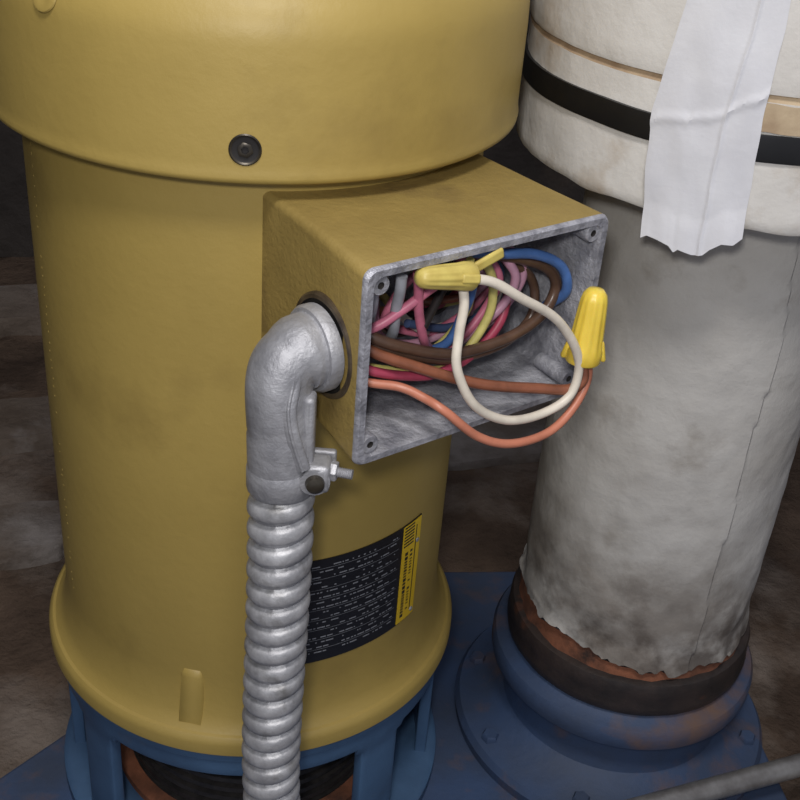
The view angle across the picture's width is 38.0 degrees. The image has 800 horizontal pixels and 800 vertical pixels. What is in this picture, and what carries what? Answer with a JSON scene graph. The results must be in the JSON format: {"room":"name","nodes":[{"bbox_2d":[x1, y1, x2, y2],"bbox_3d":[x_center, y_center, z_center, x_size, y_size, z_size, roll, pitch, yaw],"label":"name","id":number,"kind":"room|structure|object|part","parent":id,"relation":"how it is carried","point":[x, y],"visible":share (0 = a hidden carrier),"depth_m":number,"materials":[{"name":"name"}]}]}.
{"room":"plant room","nodes":[
{"label":"plant room","id":0,"kind":"room"},
{"bbox_2d":[0,0,584,257],"bbox_3d":[0.213,-1.169,1.614,3.600,2.120,0.100,0,32,-7],"label":"wall","id":1,"kind":"structure","parent":0,"point":[510,152],"depth_m":2.00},
{"bbox_2d":[0,257,799,799],"bbox_3d":[0.264,0.383,1.104,3.600,0.026,2.700,0,32,-7],"label":"floor","id":2,"kind":"structure","parent":0,"point":[486,517],"depth_m":1.38,"materials":[{"name":"concrete"}]},
{"bbox_2d":[0,734,72,799],"bbox_3d":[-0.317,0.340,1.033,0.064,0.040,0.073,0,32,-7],"label":"base plate","id":3,"kind":"object","parent":2,"relation":"on","point":[43,776],"depth_m":1.01,"materials":[{"name":"paint"}]},
{"bbox_2d":[64,671,435,799],"bbox_3d":[-0.129,0.241,1.029,0.334,0.160,0.334,-5,33,-15],"label":"stand","id":4,"kind":"object","parent":3,"relation":"on","point":[393,758],"visible":0.28,"depth_m":0.95,"materials":[{"name":"blue paint"}]},
{"bbox_2d":[0,0,607,756],"bbox_3d":[-0.083,-0.050,0.817,0.339,0.562,0.409,-17,38,-32],"label":"motor","id":5,"kind":"object","parent":4,"relation":"on","point":[200,173],"visible":0.91,"depth_m":0.67,"materials":[{"name":"gold metal"}]},
{"bbox_3d":[-0.107,-0.017,0.871,0.334,0.445,0.334,0,32,-7],"label":"motor","id":6,"kind":"part","parent":5,"relation":"part of","materials":[{"name":"gold metal"}]},
{"bbox_2d":[241,302,353,799],"bbox_3d":[-0.073,0.196,0.733,0.049,0.554,0.060,-22,40,-36],"label":"conduit","id":7,"kind":"object","parent":5,"relation":"attached to","point":[301,355],"visible":1,"depth_m":0.64,"materials":[{"name":"metal"}]},
{"bbox_2d":[300,470,329,495],"bbox_3d":[-0.046,0.044,0.623,0.016,0.016,0.001,-1,32,-10],"label":"washer","id":8,"kind":"object","parent":7,"relation":"in","point":[312,482],"depth_m":0.62,"materials":[{"name":"metal"}]},
{"bbox_2d":[306,537,398,654],"bbox_3d":[-0.043,0.141,0.817,0.097,0.079,0.008,-13,36,-27],"label":"print","id":9,"kind":"object","parent":5,"relation":"attached to","point":[354,589],"depth_m":0.82},
{"bbox_2d":[399,522,417,617],"bbox_3d":[0.006,0.125,0.850,0.001,0.086,0.015,25,37,29],"label":"print","id":10,"kind":"object","parent":5,"relation":"attached to","point":[408,531],"depth_m":0.85},
{"bbox_2d":[368,246,592,447],"bbox_3d":[0.030,-0.041,0.657,0.147,0.118,0.103,-16,37,-31],"label":"electrical wires","id":11,"kind":"object","parent":5,"relation":"attached to","point":[406,357],"visible":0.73,"depth_m":0.65,"materials":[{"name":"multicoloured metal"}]},
{"bbox_2d":[414,261,480,290],"bbox_3d":[0.022,-0.063,0.596,0.035,0.018,0.019,-9,34,-21],"label":"nut","id":12,"kind":"object","parent":11,"relation":"attached to","point":[462,275],"visible":1,"depth_m":0.59,"materials":[{"name":"yellow plastic"}]},
{"bbox_2d":[560,286,607,367],"bbox_3d":[0.107,-0.041,0.659,0.021,0.046,0.021,30,39,35],"label":"nut","id":13,"kind":"object","parent":11,"relation":"attached to","point":[588,328],"visible":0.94,"depth_m":0.65,"materials":[{"name":"yellow plastic"}]},
{"bbox_2d":[0,284,546,570],"bbox_3d":[-0.453,0.002,1.621,1.453,0.055,0.684,-6,33,-17],"label":"slabs","id":14,"kind":"object","parent":2,"relation":"on","point":[30,531],"visible":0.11,"depth_m":1.54,"materials":[{"name":"brown concrete"}]},
{"bbox_2d":[422,572,516,799],"bbox_3d":[0.073,0.289,1.169,0.141,0.040,0.310,0,32,-7],"label":"base plate","id":15,"kind":"object","parent":2,"relation":"on","point":[459,772],"depth_m":1.13,"materials":[{"name":"paint"}]},
{"bbox_2d":[455,0,799,799],"bbox_3d":[0.228,-0.048,0.915,0.316,0.820,0.317,-22,40,-37],"label":"insulated pipe","id":16,"kind":"object","parent":15,"relation":"on","point":[615,662],"visible":0.95,"depth_m":0.85,"materials":[{"name":"fabric"}]},
{"bbox_2d":[625,753,799,799],"bbox_3d":[0.307,0.334,1.024,0.754,0.020,0.020,-7,33,-19],"label":"bar","id":17,"kind":"object","parent":15,"relation":"on","point":[754,777],"visible":1,"depth_m":1.01,"materials":[{"name":"grey metal"}]}
]}

